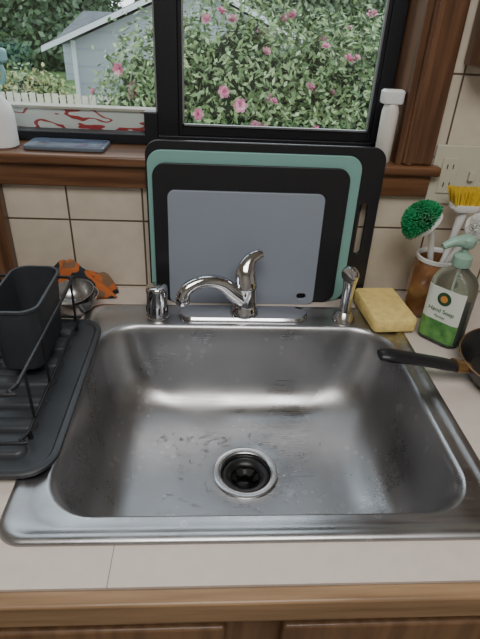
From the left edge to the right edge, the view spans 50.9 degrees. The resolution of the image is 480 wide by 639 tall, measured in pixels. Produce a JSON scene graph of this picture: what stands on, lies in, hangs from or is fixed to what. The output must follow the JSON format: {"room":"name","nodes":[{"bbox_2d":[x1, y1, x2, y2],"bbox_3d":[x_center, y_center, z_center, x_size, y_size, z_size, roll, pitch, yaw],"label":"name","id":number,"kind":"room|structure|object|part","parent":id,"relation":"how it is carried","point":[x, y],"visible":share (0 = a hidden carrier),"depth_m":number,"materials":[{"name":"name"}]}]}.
{"room":"kitchen","nodes":[
{"label":"kitchen","id":0,"kind":"room"},
{"bbox_2d":[2,0,479,293],"bbox_3d":[0.008,-0.351,1.052,3.600,2.410,0.120,1,31,-4],"label":"wall","id":1,"kind":"structure","parent":0,"point":[102,229],"depth_m":1.06,"materials":[{"name":"tile"}]},
{"bbox_2d":[0,184,17,280],"bbox_3d":[-0.546,-0.167,1.047,0.137,0.232,0.028,1,31,-4],"label":"trim","id":2,"kind":"structure","parent":1,"relation":"attached to","point":[8,259],"depth_m":1.04,"materials":[{"name":"brown wood"}]},
{"bbox_2d":[0,140,146,167],"bbox_3d":[-0.319,-0.313,0.979,0.285,0.020,0.181,1,31,-4],"label":"window sill","id":3,"kind":"structure","parent":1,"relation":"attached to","point":[121,155],"depth_m":0.96,"materials":[{"name":"brown wood"}]},
{"bbox_2d":[0,48,19,148],"bbox_3d":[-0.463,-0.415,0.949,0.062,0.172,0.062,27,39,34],"label":"spray bottle","id":4,"kind":"object","parent":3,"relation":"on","point":[9,139],"visible":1,"depth_m":0.95,"materials":[{"name":"white plastic"}]},
{"bbox_2d":[23,137,109,152],"bbox_3d":[-0.344,-0.349,1.007,0.156,0.008,0.077,2,31,-2],"label":"smartphone","id":5,"kind":"object","parent":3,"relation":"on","point":[39,143],"visible":1,"depth_m":0.99,"materials":[{"name":"blue plastic"}]},
{"bbox_2d":[12,107,144,130],"bbox_3d":[-0.486,-0.405,1.095,0.618,0.112,0.025,1,31,-4],"label":"ledge","id":6,"kind":"object","parent":1,"relation":"attached to","point":[24,117],"visible":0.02,"depth_m":1.07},
{"bbox_2d":[144,110,158,143],"bbox_3d":[-0.183,-0.400,1.047,0.028,0.064,0.030,1,31,-4],"label":"block","id":7,"kind":"object","parent":1,"relation":"attached to","point":[150,116],"visible":0.74,"depth_m":1.03,"materials":[{"name":"black plastic"}]},
{"bbox_2d":[17,0,408,146],"bbox_3d":[-0.224,-0.741,0.849,1.099,0.854,0.038,1,31,-4],"label":"frame","id":8,"kind":"object","parent":1,"relation":"attached to","point":[165,11],"visible":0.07,"depth_m":1.02,"materials":[{"name":"black plastic"}]},
{"bbox_2d":[0,163,429,196],"bbox_3d":[-0.226,-0.284,1.000,1.228,0.044,0.016,1,31,-4],"label":"apron","id":9,"kind":"object","parent":1,"relation":"attached to","point":[10,173],"visible":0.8,"depth_m":0.99,"materials":[{"name":"brown wood"}]},
{"bbox_2d":[10,0,434,163],"bbox_3d":[-0.216,-0.750,0.815,1.112,0.904,0.177,1,31,-4],"label":"window","id":10,"kind":"structure","parent":1,"relation":"in","point":[13,104],"depth_m":1.00,"materials":[{"name":"grey metal"}]},
{"bbox_3d":[0.066,-0.726,0.858,0.444,0.764,0.013,1,31,-4],"label":"screen frame","id":11,"kind":"part","parent":10,"relation":"part of","materials":[{"name":"grey metal"}]},
{"bbox_3d":[0.092,-0.724,0.876,0.407,0.784,0.024,1,31,-4],"label":"sash rail","id":12,"kind":"part","parent":10,"relation":"part of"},
{"bbox_2d":[384,160,440,176],"bbox_3d":[0.332,-0.288,0.993,0.132,0.020,0.115,1,31,-4],"label":"stool","id":13,"kind":"object","parent":1,"relation":"attached to","point":[391,169],"depth_m":1.00,"materials":[{"name":"brown wood"}]},
{"bbox_2d":[375,89,405,162],"bbox_3d":[0.289,-0.379,0.990,0.042,0.134,0.033,1,31,-4],"label":"bottle","id":14,"kind":"object","parent":13,"relation":"on","point":[390,98],"visible":0.91,"depth_m":0.97,"materials":[{"name":"grey plastic"}]},
{"bbox_2d":[406,0,447,165],"bbox_3d":[0.358,-0.734,0.743,0.012,1.004,0.006,1,31,-4],"label":"bead","id":15,"kind":"object","parent":1,"relation":"attached to","point":[443,3],"visible":1,"depth_m":0.92,"materials":[{"name":"brown wood"}]},
{"bbox_2d":[401,0,470,164],"bbox_3d":[0.376,-0.740,0.754,0.062,1.004,0.018,1,31,-4],"label":"trim","id":16,"kind":"structure","parent":1,"relation":"attached to","point":[456,12],"depth_m":0.93,"materials":[{"name":"brown wood"}]},
{"bbox_2d":[424,144,479,203],"bbox_3d":[0.447,-0.294,1.032,0.114,0.120,0.016,1,31,-4],"label":"wall outlet","id":17,"kind":"object","parent":1,"relation":"attached to","point":[459,165],"visible":0.71,"depth_m":1.02,"materials":[{"name":"beige plastic"}]},
{"bbox_2d":[435,158,459,192],"bbox_3d":[0.425,-0.294,1.031,0.034,0.071,0.004,1,31,-4],"label":"receptacle","id":18,"kind":"object","parent":17,"relation":"attached to","point":[450,167],"depth_m":1.03,"materials":[{"name":"beige plastic"}]},
{"bbox_2d":[467,171,475,180],"bbox_3d":[0.473,-0.293,1.031,0.012,0.018,0.010,1,31,-4],"label":"switch","id":19,"kind":"object","parent":17,"relation":"attached to","point":[471,175],"depth_m":1.03,"materials":[{"name":"beige plastic"}]},
{"bbox_2d":[464,0,479,67],"bbox_3d":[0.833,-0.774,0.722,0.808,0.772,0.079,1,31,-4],"label":"upper cabinet","id":20,"kind":"object","parent":1,"relation":"attached to","point":[472,58],"visible":1,"depth_m":0.89,"materials":[{"name":"brown wood"}]},
{"bbox_3d":[0.028,1.521,0.357,3.800,0.060,3.260,1,31,-4],"label":"floor","id":21,"kind":"structure","parent":0,"visible":0},
{"bbox_2d":[0,616,479,638],"bbox_3d":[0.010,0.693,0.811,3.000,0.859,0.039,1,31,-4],"label":"base cabinet","id":22,"kind":"object","parent":21,"relation":"on","point":[446,627],"visible":0.43,"depth_m":0.59,"materials":[{"name":"brown wood"}]},
{"bbox_2d":[0,288,479,627],"bbox_3d":[0.014,0.136,0.859,3.000,0.040,0.716,1,31,-4],"label":"countertop","id":23,"kind":"structure","parent":22,"relation":"on","point":[185,583],"depth_m":0.57,"materials":[{"name":"beige laminate"}]},
{"bbox_2d":[0,265,100,478],"bbox_3d":[-0.446,0.046,0.777,0.388,0.144,0.390,1,31,-4],"label":"dish rack","id":24,"kind":"object","parent":23,"relation":"on","point":[46,358],"visible":1,"depth_m":0.79,"materials":[{"name":"grey plastic"}]},
{"bbox_2d":[0,265,61,369],"bbox_3d":[-0.349,-0.003,0.837,0.082,0.115,0.160,1,31,-4],"label":"utensil cup","id":25,"kind":"object","parent":24,"relation":"on","point":[30,300],"depth_m":0.81,"materials":[{"name":"grey plastic"}]},
{"bbox_3d":[-0.451,0.048,0.790,0.319,0.101,0.351,1,31,-4],"label":"wire frame","id":26,"kind":"part","parent":24,"relation":"part of","materials":[{"name":"black plastic"}]},
{"bbox_2d":[59,279,98,315],"bbox_3d":[-0.337,-0.041,1.026,0.098,0.056,0.099,1,31,-4],"label":"steel bowl","id":27,"kind":"object","parent":23,"relation":"on","point":[85,293],"visible":0.68,"depth_m":1.04,"materials":[{"name":"silver metal"}]},
{"bbox_2d":[53,259,118,298],"bbox_3d":[-0.373,-0.093,1.081,0.216,0.083,0.056,1,31,-4],"label":"cloth","id":28,"kind":"object","parent":23,"relation":"on","point":[106,287],"visible":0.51,"depth_m":1.07,"materials":[{"name":"orange fabric"}]},
{"bbox_2d":[0,304,479,546],"bbox_3d":[0.013,0.230,0.912,0.647,0.268,0.565,1,31,-4],"label":"sink","id":29,"kind":"object","parent":23,"relation":"in","point":[180,432],"visible":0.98,"depth_m":0.93,"materials":[{"name":"metal"}]},
{"bbox_2d":[146,282,169,321],"bbox_3d":[-0.167,-0.037,1.014,0.048,0.072,0.048,1,31,-4],"label":"air gap","id":30,"kind":"object","parent":29,"relation":"on","point":[156,292],"visible":1,"depth_m":1.00,"materials":[{"name":"silver metal"}]},
{"bbox_2d":[175,249,306,322],"bbox_3d":[0.010,-0.058,0.998,0.270,0.140,0.098,1,31,-4],"label":"kitchen faucet","id":31,"kind":"object","parent":29,"relation":"on","point":[242,292],"visible":1,"depth_m":1.01,"materials":[{"name":"silver metal"}]},
{"bbox_3d":[-0.049,-0.050,0.985,0.154,0.084,0.037,-14,35,-25],"label":"spout","id":32,"kind":"part","parent":31,"relation":"part of","materials":[{"name":"silver metal"}]},
{"bbox_3d":[0.007,-0.013,1.048,0.268,0.010,0.058,1,31,-4],"label":"deck plate","id":33,"kind":"part","parent":31,"relation":"part of","materials":[{"name":"silver metal"}]},
{"bbox_3d":[0.022,-0.100,0.994,0.064,0.063,0.040,-17,36,-29],"label":"lever","id":34,"kind":"part","parent":31,"relation":"part of","materials":[{"name":"silver metal"}]},
{"bbox_3d":[0.008,0.338,0.965,0.068,0.004,0.068,1,31,-4],"label":"impeller plate","id":35,"kind":"part","parent":29,"relation":"part of","materials":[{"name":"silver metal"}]},
{"bbox_2d":[331,266,358,325],"bbox_3d":[0.218,-0.055,1.020,0.048,0.130,0.049,19,35,24],"label":"sprayer","id":36,"kind":"object","parent":29,"relation":"on","point":[343,316],"visible":1,"depth_m":1.02,"materials":[{"name":"grey metal"}]},
{"bbox_2d":[353,288,416,331],"bbox_3d":[0.304,-0.022,1.066,0.090,0.028,0.140,-1,32,-7],"label":"sponge","id":37,"kind":"object","parent":29,"relation":"on","point":[383,309],"visible":1,"depth_m":1.04,"materials":[{"name":"plastic"}]},
{"bbox_2d":[167,190,324,303],"bbox_3d":[0.009,-0.143,1.043,0.311,0.243,0.017,1,31,-4],"label":"cutting board","id":38,"kind":"object","parent":23,"relation":"on","point":[210,232],"visible":0.96,"depth_m":1.03,"materials":[{"name":"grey plastic"}]},
{"bbox_2d":[152,162,349,301],"bbox_3d":[0.019,-0.169,1.039,0.386,0.292,0.016,1,31,-4],"label":"cutting board","id":39,"kind":"object","parent":23,"relation":"on","point":[333,184],"visible":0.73,"depth_m":0.98,"materials":[{"name":"black plastic"}]},
{"bbox_2d":[147,149,361,300],"bbox_3d":[0.025,-0.182,1.041,0.418,0.314,0.016,1,31,-4],"label":"cutting board","id":40,"kind":"object","parent":23,"relation":"on","point":[352,165],"visible":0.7,"depth_m":0.97,"materials":[{"name":"teal plastic"}]},
{"bbox_2d":[145,139,385,298],"bbox_3d":[0.047,-0.194,1.046,0.470,0.330,0.017,1,31,-4],"label":"cutting board","id":41,"kind":"object","parent":23,"relation":"on","point":[372,160],"visible":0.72,"depth_m":0.98,"materials":[{"name":"black plastic"}]},
{"bbox_2d":[404,247,451,316],"bbox_3d":[0.409,-0.078,1.078,0.094,0.131,0.094,1,31,-4],"label":"jar","id":42,"kind":"object","parent":23,"relation":"on","point":[423,270],"visible":0.44,"depth_m":1.05,"materials":[{"name":"orange ceramic"}]},
{"bbox_2d":[400,199,443,260],"bbox_3d":[0.358,-0.131,1.026,0.077,0.240,0.128,23,37,30],"label":"dish brush","id":43,"kind":"object","parent":42,"relation":"in","point":[422,217],"visible":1,"depth_m":0.95,"materials":[{"name":"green plastic"}]},
{"bbox_3d":[0.386,-0.115,1.043,0.088,0.197,0.020,-21,38,-33],"label":"handle","id":44,"kind":"part","parent":43,"relation":"part of","materials":[{"name":"white plastic"}]},
{"bbox_2d":[439,185,479,262],"bbox_3d":[0.438,-0.147,1.048,0.085,0.252,0.052,1,31,-4],"label":"dish brush","id":45,"kind":"object","parent":42,"relation":"in","point":[463,200],"visible":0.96,"depth_m":0.99,"materials":[{"name":"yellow plastic"}]},
{"bbox_3d":[0.424,-0.128,1.053,0.064,0.213,0.022,-12,34,-22],"label":"handle","id":46,"kind":"part","parent":45,"relation":"part of","materials":[{"name":"white plastic"}]},
{"bbox_2d":[443,213,479,262],"bbox_3d":[0.428,-0.113,1.023,0.100,0.220,0.054,23,37,30],"label":"dish brush","id":47,"kind":"object","parent":42,"relation":"in","point":[472,225],"visible":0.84,"depth_m":0.96,"materials":[{"name":"white plastic"}]},
{"bbox_3d":[0.425,-0.109,1.042,0.020,0.193,0.082,-22,39,-35],"label":"handle","id":48,"kind":"part","parent":47,"relation":"part of","materials":[{"name":"white plastic"}]},
{"bbox_2d":[377,328,479,387],"bbox_3d":[0.430,0.080,0.880,0.396,0.069,0.238,1,31,-4],"label":"frying pan","id":49,"kind":"object","parent":23,"relation":"on","point":[469,345],"visible":1,"depth_m":0.86,"materials":[{"name":"black metal"}]},
{"bbox_3d":[0.306,0.069,0.857,0.146,0.039,0.035,1,31,-4],"label":"handle","id":50,"kind":"part","parent":49,"relation":"part of","materials":[{"name":"black plastic"}]},
{"bbox_2d":[418,234,478,347],"bbox_3d":[0.400,-0.054,0.952,0.067,0.220,0.084,-24,40,-37],"label":"hand soap bottle","id":51,"kind":"object","parent":23,"relation":"on","point":[453,290],"visible":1,"depth_m":0.94,"materials":[{"name":"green plastic"}]},
{"bbox_3d":[0.009,0.688,0.820,3.000,0.859,0.020,1,31,-4],"label":"frame","id":52,"kind":"part","parent":22,"relation":"part of","materials":[{"name":"brown wood"}]},
{"label":"outside","id":53,"kind":"structure","parent":0,"visible":0},
{"bbox_2d":[5,51,357,103],"bbox_3d":[-1.523,-13.661,27.741,80.000,0.200,59.100,1,31,-4],"label":"ground","id":54,"kind":"structure","parent":53,"point":[68,83],"depth_m":21.35,"materials":[{"name":"green plant"}]},
{"bbox_2d":[0,62,77,103],"bbox_3d":[-5.849,-4.444,9.951,5.470,2.857,1.675,1,31,-4],"label":"shrub","id":55,"kind":"object","parent":54,"relation":"on","point":[20,84],"visible":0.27,"depth_m":9.95,"materials":[{"name":"green plant"}]},
{"bbox_2d":[0,92,109,104],"bbox_3d":[-1.655,-3.195,8.997,8.820,1.429,0.060,1,31,-4],"label":"picket fence","id":56,"kind":"object","parent":54,"relation":"on","point":[17,97],"visible":0.06,"depth_m":8.54,"materials":[{"name":"paint"}]},
{"bbox_2d":[0,0,123,71],"bbox_3d":[-10.540,-15.078,22.249,14.896,9.820,3.102,0,31,-5],"label":"tree","id":57,"kind":"object","parent":54,"relation":"on","point":[25,25],"visible":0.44,"depth_m":22.49,"materials":[{"name":"green plant"}]},
{"bbox_2d":[57,11,111,79],"bbox_3d":[-6.195,-11.515,21.223,2.500,2.500,2.000,1,31,-4],"label":"garden shed","id":58,"kind":"object","parent":54,"relation":"on","point":[86,17],"visible":0.18,"depth_m":20.91,"materials":[{"name":"grey wood"}]},
{"bbox_2d":[75,0,299,104],"bbox_3d":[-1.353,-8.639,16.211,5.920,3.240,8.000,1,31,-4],"label":"wall","id":59,"kind":"structure","parent":54,"relation":"on","point":[88,58],"depth_m":12.50,"materials":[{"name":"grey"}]},
{"bbox_2d":[70,40,81,103],"bbox_3d":[-4.152,-6.022,12.902,0.100,1.967,0.100,1,31,-4],"label":"downpipe","id":60,"kind":"object","parent":59,"relation":"attached to","point":[73,42],"visible":0.64,"depth_m":12.66,"materials":[{"name":"white metal"}]},
{"bbox_2d":[86,0,384,129],"bbox_3d":[0.031,-0.522,3.512,3.504,3.220,1.376,1,31,-4],"label":"flowering bush","id":61,"kind":"object","parent":54,"relation":"on","point":[240,78],"visible":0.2,"depth_m":2.81,"materials":[{"name":"green plant"}]},
{"bbox_2d":[131,0,385,60],"bbox_3d":[2.774,-15.587,23.117,17.551,7.726,4.213,8,32,9],"label":"tree","id":62,"kind":"object","parent":54,"relation":"on","point":[349,6],"visible":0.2,"depth_m":22.60,"materials":[{"name":"green plant"}]},
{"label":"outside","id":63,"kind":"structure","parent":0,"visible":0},
{"bbox_2d":[41,0,151,45],"bbox_3d":[-3.128,-9.469,15.544,3.650,1.650,8.700,1,31,-4],"label":"roof","id":64,"kind":"structure","parent":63,"point":[150,3],"depth_m":13.29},
{"bbox_2d":[41,0,151,51],"bbox_3d":[-2.921,-7.152,11.839,3.650,1.690,0.050,1,31,-4],"label":"barge","id":65,"kind":"object","parent":64,"relation":"attached to","point":[140,3],"visible":1,"depth_m":11.91,"materials":[{"name":"grey paint"}]},
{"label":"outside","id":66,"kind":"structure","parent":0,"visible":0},
{"bbox_2d":[221,0,300,44],"bbox_3d":[0.490,-9.430,15.770,3.600,1.628,8.700,1,31,-4],"label":"roof","id":67,"kind":"structure","parent":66,"point":[233,6],"depth_m":14.86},
{"bbox_2d":[225,0,302,43],"bbox_3d":[0.696,-7.113,12.065,3.600,1.668,0.050,1,31,-4],"label":"barge","id":68,"kind":"object","parent":67,"relation":"attached to","point":[254,14],"visible":0.22,"depth_m":11.95,"materials":[{"name":"grey paint"}]}
]}

